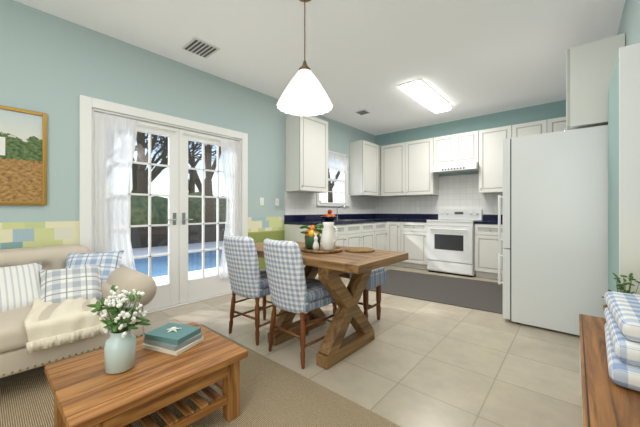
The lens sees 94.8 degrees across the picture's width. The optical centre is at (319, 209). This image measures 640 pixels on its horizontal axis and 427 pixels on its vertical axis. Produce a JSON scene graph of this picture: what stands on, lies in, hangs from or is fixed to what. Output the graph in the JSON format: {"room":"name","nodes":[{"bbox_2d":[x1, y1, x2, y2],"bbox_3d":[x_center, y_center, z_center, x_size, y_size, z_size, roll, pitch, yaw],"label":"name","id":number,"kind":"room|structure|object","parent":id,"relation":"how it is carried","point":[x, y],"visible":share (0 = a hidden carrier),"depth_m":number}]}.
{"room":"kitchen and dining room","nodes":[
{"label":"kitchen and dining room","id":0,"kind":"room"},
{"bbox_2d":[0,0,375,269],"bbox_3d":[-1.329,-0.295,3.781,0.120,2.790,8.015,0,0,41],"label":"wall","id":1,"kind":"structure","parent":0,"point":[53,67],"depth_m":2.77},
{"bbox_2d":[0,105,46,204],"bbox_3d":[-2.635,-0.430,2.157,0.027,0.780,0.930,0,0,41],"label":"picture frame","id":2,"kind":"object","parent":1,"relation":"attached to","point":[23,156],"visible":1,"depth_m":2.40},
{"bbox_2d":[94,111,178,310],"bbox_3d":[-1.883,0.072,3.083,0.107,2.023,0.801,0,0,41],"label":"door leaf","id":3,"kind":"structure","parent":1,"relation":"in","point":[115,137],"depth_m":2.97},
{"bbox_2d":[79,95,247,313],"bbox_3d":[-1.641,0.025,3.406,0.140,2.150,1.820,0,0,41],"label":"door frame","id":4,"kind":"structure","parent":1,"relation":"attached to","point":[88,106],"depth_m":2.81},
{"bbox_2d":[179,129,241,303],"bbox_3d":[-1.351,0.072,3.697,0.107,2.023,0.817,0,0,41],"label":"door leaf","id":5,"kind":"structure","parent":1,"relation":"in","point":[203,286],"depth_m":3.67},
{"bbox_2d":[260,198,263,205],"bbox_3d":[-0.839,-0.119,4.245,0.010,0.114,0.070,0,0,41],"label":"switch plate","id":6,"kind":"object","parent":1,"relation":"attached to","point":[261,199],"depth_m":4.24},
{"bbox_2d":[275,198,278,205],"bbox_3d":[-0.649,-0.119,4.465,0.010,0.114,0.070,0,0,41],"label":"switch plate","id":7,"kind":"object","parent":1,"relation":"attached to","point":[277,203],"depth_m":4.46},
{"bbox_2d":[286,114,327,192],"bbox_3d":[-0.192,-0.880,4.731,0.347,1.180,0.660,0,0,41],"label":"upper cabinet","id":8,"kind":"object","parent":1,"relation":"attached to","point":[306,154],"visible":0.92,"depth_m":4.55},
{"bbox_2d":[284,213,375,220],"bbox_3d":[0.361,0.130,5.611,0.019,0.100,2.776,0,0,41],"label":"backsplash","id":9,"kind":"structure","parent":1,"relation":"attached to","point":[341,217],"depth_m":5.05},
{"bbox_2d":[285,191,376,214],"bbox_3d":[0.348,-0.060,5.619,0.008,0.480,2.730,0,0,41],"label":"backsplash","id":10,"kind":"structure","parent":1,"relation":"attached to","point":[296,203],"depth_m":5.16},
{"bbox_2d":[316,150,349,205],"bbox_3d":[0.217,-0.580,5.527,0.170,1.020,0.960,0,0,41],"label":"window","id":11,"kind":"structure","parent":1,"relation":"in","point":[343,184],"depth_m":5.76},
{"bbox_2d":[328,151,348,172],"bbox_3d":[0.270,-0.900,5.482,0.021,0.340,0.920,0,0,41],"label":"curtain valance","id":12,"kind":"object","parent":11,"relation":"attached to","point":[339,162],"visible":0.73,"depth_m":5.59},
{"bbox_2d":[350,140,382,196],"bbox_3d":[1.059,-0.825,6.175,0.347,1.070,1.021,0,0,41],"label":"upper cabinet","id":13,"kind":"object","parent":1,"relation":"attached to","point":[365,168],"visible":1,"depth_m":5.84},
{"bbox_2d":[0,265,582,426],"bbox_3d":[0.126,1.150,2.520,3.970,0.100,8.015,0,0,41],"label":"floor","id":14,"kind":"structure","parent":0,"point":[418,363],"depth_m":2.13},
{"bbox_2d":[0,244,156,377],"bbox_3d":[-2.363,0.700,1.637,1.024,0.800,2.400,0,0,41],"label":"sofa","id":15,"kind":"object","parent":14,"relation":"on","point":[48,294],"visible":0.96,"depth_m":1.98},
{"bbox_2d":[0,324,400,426],"bbox_3d":[-1.149,1.095,0.850,2.550,0.008,3.000,0,0,41],"label":"jute rug","id":16,"kind":"object","parent":14,"relation":"on","point":[273,393],"visible":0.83,"depth_m":1.65},
{"bbox_2d":[44,322,247,426],"bbox_3d":[-0.851,0.918,1.484,0.610,0.346,0.730,0,0,41],"label":"coffee table","id":17,"kind":"object","parent":16,"relation":"on","point":[87,390],"visible":0.92,"depth_m":1.35},
{"bbox_2d":[86,285,150,373],"bbox_3d":[-0.939,0.550,1.373,0.226,0.389,0.232,0,0,41],"label":"vase","id":18,"kind":"object","parent":17,"relation":"on","point":[120,350],"visible":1,"depth_m":1.34},
{"bbox_2d":[142,323,203,355],"bbox_3d":[-0.811,0.697,1.630,0.250,0.094,0.192,0,0,21],"label":"books","id":19,"kind":"object","parent":17,"relation":"on","point":[174,339],"visible":1,"depth_m":1.57},
{"bbox_2d":[224,235,292,345],"bbox_3d":[-0.568,0.657,2.624,0.400,0.885,0.541,0,0,38],"label":"dining chair","id":20,"kind":"object","parent":14,"relation":"on","point":[248,278],"visible":0.88,"depth_m":2.42},
{"bbox_2d":[263,239,336,368],"bbox_3d":[-0.156,0.657,2.274,0.400,0.885,0.541,0,0,43],"label":"dining chair","id":21,"kind":"object","parent":14,"relation":"on","point":[292,288],"visible":0.94,"depth_m":2.08},
{"bbox_2d":[284,225,335,279],"bbox_3d":[-0.171,0.660,4.557,0.607,0.880,0.470,0,0,41],"label":"base cabinet","id":22,"kind":"object","parent":14,"relation":"on","point":[291,232],"depth_m":4.43},
{"bbox_2d":[255,240,407,369],"bbox_3d":[-0.084,0.720,2.553,1.470,0.760,0.720,0,0,41],"label":"dining table","id":23,"kind":"object","parent":14,"relation":"on","point":[336,347],"visible":0.67,"depth_m":2.20},
{"bbox_2d":[300,222,342,253],"bbox_3d":[0.016,0.220,2.447,0.350,0.238,0.350,0,0,41],"label":"tray","id":24,"kind":"object","parent":23,"relation":"on","point":[327,239],"visible":1,"depth_m":2.37},
{"bbox_2d":[345,247,374,252],"bbox_3d":[0.328,0.326,2.441,0.250,0.026,0.250,0,0,41],"label":"trivet","id":25,"kind":"object","parent":23,"relation":"on","point":[359,249],"visible":1,"depth_m":2.37},
{"bbox_2d":[336,225,347,246],"bbox_3d":[0.070,0.660,4.834,0.607,0.880,0.496,0,0,41],"label":"base cabinet","id":26,"kind":"object","parent":14,"relation":"on","point":[342,240],"depth_m":4.71},
{"bbox_2d":[348,221,363,246],"bbox_3d":[0.341,0.660,5.148,0.607,0.880,0.566,0,0,41],"label":"base cabinet","id":27,"kind":"object","parent":14,"relation":"on","point":[355,232],"depth_m":5.01},
{"bbox_2d":[339,267,385,319],"bbox_3d":[0.256,0.830,3.086,0.795,0.540,0.340,0,0,41],"label":"bench","id":28,"kind":"object","parent":14,"relation":"on","point":[377,279],"visible":0.38,"depth_m":2.83},
{"bbox_2d":[364,221,371,247],"bbox_3d":[0.636,0.660,5.488,0.607,0.880,0.566,0,0,41],"label":"base cabinet","id":29,"kind":"object","parent":14,"relation":"on","point":[367,224],"depth_m":5.30},
{"bbox_2d":[372,221,387,250],"bbox_3d":[0.942,0.660,5.802,0.658,0.880,0.540,0,0,41],"label":"base cabinet","id":30,"kind":"object","parent":14,"relation":"on","point":[379,228],"depth_m":5.63},
{"bbox_2d":[388,221,403,266],"bbox_3d":[1.635,0.660,5.915,0.359,0.880,0.660,0,0,41],"label":"base cabinet","id":31,"kind":"object","parent":14,"relation":"on","point":[395,228],"depth_m":5.70},
{"bbox_2d":[284,217,387,224],"bbox_3d":[0.588,0.200,5.418,0.626,0.040,2.782,0,0,41],"label":"countertop","id":32,"kind":"structure","parent":31,"relation":"on","point":[351,220],"depth_m":4.78},
{"bbox_2d":[320,210,337,220],"bbox_3d":[0.151,0.086,4.817,0.300,0.187,0.300,0,0,41],"label":"fruit bowl","id":33,"kind":"object","parent":32,"relation":"on","point":[329,217],"visible":0.98,"depth_m":4.74},
{"bbox_2d":[404,221,426,269],"bbox_3d":[1.915,0.660,5.707,0.570,0.880,0.607,0,0,41],"label":"base cabinet","id":34,"kind":"object","parent":14,"relation":"on","point":[407,233],"depth_m":5.44},
{"bbox_2d":[388,217,435,220],"bbox_3d":[1.831,0.200,5.775,0.786,0.040,0.615,0,0,41],"label":"countertop","id":35,"kind":"structure","parent":34,"relation":"on","point":[389,218],"depth_m":5.81},
{"bbox_2d":[369,269,502,313],"bbox_3d":[1.609,1.095,4.255,1.900,0.008,1.500,0,0,36],"label":"kitchen mat","id":36,"kind":"object","parent":14,"relation":"on","point":[475,294],"visible":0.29,"depth_m":4.04},
{"bbox_2d":[427,209,481,276],"bbox_3d":[2.385,0.542,5.227,0.752,1.115,0.717,0,0,41],"label":"range","id":37,"kind":"object","parent":14,"relation":"on","point":[450,241],"visible":0.92,"depth_m":5.01},
{"bbox_2d":[474,221,503,279],"bbox_3d":[2.907,0.660,4.848,0.518,0.880,0.607,0,0,41],"label":"base cabinet","id":38,"kind":"object","parent":14,"relation":"on","point":[487,247],"depth_m":4.67},
{"bbox_2d":[488,221,502,224],"bbox_3d":[3.291,0.200,4.510,1.542,0.040,0.615,0,0,41],"label":"countertop","id":39,"kind":"structure","parent":38,"relation":"on","point":[489,222],"depth_m":4.60},
{"bbox_2d":[498,125,607,335],"bbox_3d":[2.340,0.200,2.981,0.807,1.800,0.838,0,0,41],"label":"fridge","id":40,"kind":"object","parent":14,"relation":"on","point":[555,230],"visible":0.88,"depth_m":2.63},
{"bbox_2d":[579,314,639,426],"bbox_3d":[0.981,0.870,0.883,0.286,0.460,2.220,0,0,41],"label":"wooden table","id":41,"kind":"object","parent":14,"relation":"on","point":[607,401],"visible":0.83,"depth_m":1.05},
{"bbox_2d":[602,273,639,309],"bbox_3d":[1.646,0.493,1.601,0.168,0.291,0.161,0,0,41],"label":"plant","id":42,"kind":"object","parent":41,"relation":"on","point":[622,288],"visible":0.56,"depth_m":1.60},
{"bbox_2d":[604,291,639,391],"bbox_3d":[1.333,0.524,1.233,0.209,0.227,0.634,0,0,41],"label":"plaid blanket","id":43,"kind":"object","parent":41,"relation":"on","point":[622,324],"visible":1,"depth_m":1.10},
{"bbox_2d":[14,0,625,135],"bbox_3d":[0.126,-1.740,2.520,3.970,0.100,8.015,0,0,41],"label":"ceiling","id":44,"kind":"structure","parent":0,"point":[465,59],"depth_m":2.97},
{"bbox_2d":[182,37,219,58],"bbox_3d":[-1.241,-1.681,3.066,0.290,0.015,0.270,0,0,41],"label":"ceiling vent","id":45,"kind":"object","parent":44,"relation":"in","point":[200,47],"visible":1,"depth_m":3.05},
{"bbox_2d":[276,0,332,115],"bbox_3d":[-0.118,-1.244,2.292,0.443,0.889,0.443,0,0,41],"label":"pendant lamp","id":46,"kind":"object","parent":44,"relation":"hanging from","point":[304,93],"visible":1,"depth_m":2.26},
{"bbox_2d":[355,109,370,114],"bbox_3d":[0.742,-1.681,5.072,0.200,0.015,0.200,0,0,41],"label":"ceiling vent","id":47,"kind":"object","parent":44,"relation":"in","point":[362,112],"visible":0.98,"depth_m":5.06},
{"bbox_2d":[399,79,452,112],"bbox_3d":[1.614,-1.654,4.383,0.300,0.070,1.340,0,0,41],"label":"ceiling light fixture","id":48,"kind":"object","parent":44,"relation":"attached to","point":[424,93],"visible":1,"depth_m":4.19},
{"bbox_2d":[376,100,565,176],"bbox_3d":[2.711,-0.295,5.504,3.730,2.790,0.120,0,0,41],"label":"wall","id":49,"kind":"structure","parent":0,"point":[551,110],"depth_m":5.31},
{"bbox_2d":[381,138,438,196],"bbox_3d":[1.795,-0.825,5.982,1.112,1.070,0.347,0,0,41],"label":"upper cabinet","id":50,"kind":"object","parent":49,"relation":"attached to","point":[405,168],"visible":0.96,"depth_m":5.83},
{"bbox_2d":[376,214,502,220],"bbox_3d":[2.668,0.130,5.437,3.698,0.100,0.018,0,0,41],"label":"backsplash","id":51,"kind":"structure","parent":49,"relation":"attached to","point":[486,217],"depth_m":5.91},
{"bbox_2d":[377,174,502,219],"bbox_3d":[2.668,-0.235,5.455,3.730,0.830,0.008,0,0,41],"label":"backsplash","id":52,"kind":"structure","parent":49,"relation":"attached to","point":[459,192],"depth_m":5.62},
{"bbox_2d":[431,162,478,173],"bbox_3d":[2.469,-0.750,5.324,0.756,0.120,0.461,0,0,41],"label":"range hood","id":53,"kind":"object","parent":49,"relation":"attached to","point":[457,168],"visible":0.98,"depth_m":5.19},
{"bbox_2d":[433,130,478,165],"bbox_3d":[2.506,-1.087,5.367,0.760,0.545,0.347,0,0,41],"label":"upper cabinet","id":54,"kind":"object","parent":49,"relation":"attached to","point":[457,148],"visible":0.73,"depth_m":5.24},
{"bbox_2d":[479,125,511,193],"bbox_3d":[2.976,-0.825,4.960,0.476,1.070,0.347,0,0,41],"label":"upper cabinet","id":55,"kind":"object","parent":49,"relation":"attached to","point":[491,160],"visible":0.77,"depth_m":4.88},
{"bbox_2d":[512,117,565,137],"bbox_3d":[3.494,-1.105,4.511,0.886,0.510,0.347,0,0,41],"label":"upper cabinet","id":56,"kind":"object","parent":49,"relation":"attached to","point":[541,127],"visible":0.23,"depth_m":4.46},
{"bbox_2d":[608,55,618,291],"bbox_3d":[2.100,0.070,2.031,0.105,2.060,0.820,0,0,41],"label":"wall","id":57,"kind":"structure","parent":0,"point":[613,178],"depth_m":2.05},
{"bbox_2d":[619,43,639,294],"bbox_3d":[1.825,0.068,1.717,0.110,2.065,0.013,0,0,41],"label":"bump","id":58,"kind":"object","parent":57,"relation":"attached to","point":[629,159],"visible":0.56,"depth_m":1.72},
{"bbox_2d":[617,0,639,45],"bbox_3d":[1.581,-0.295,1.260,0.120,2.790,8.015,0,0,41],"label":"wall","id":59,"kind":"structure","parent":0,"point":[629,26],"depth_m":2.16},
{"bbox_2d":[564,33,624,130],"bbox_3d":[2.594,-1.075,2.823,0.387,0.690,0.895,0,0,41],"label":"upper cabinet","id":60,"kind":"object","parent":59,"relation":"attached to","point":[590,67],"visible":0.65,"depth_m":2.50},
{"label":"outside","id":61,"kind":"structure","parent":0,"visible":0},
{"bbox_2d":[132,241,222,284],"bbox_3d":[-23.669,1.315,23.811,59.879,0.170,85.000,0,0,41],"label":"ground","id":62,"kind":"structure","parent":61,"point":[158,249],"depth_m":8.93},
{"bbox_2d":[133,246,222,280],"bbox_3d":[-5.354,1.222,4.770,3.400,0.025,10.700,0,0,41],"label":"pool water","id":63,"kind":"structure","parent":62,"relation":"on","point":[191,263],"depth_m":6.73},
{"bbox_2d":[131,132,339,248],"bbox_3d":[-13.471,-5.890,14.125,28.392,14.840,29.484,0,0,41],"label":"trees","id":64,"kind":"object","parent":62,"relation":"on","point":[140,234],"depth_m":13.16}
]}

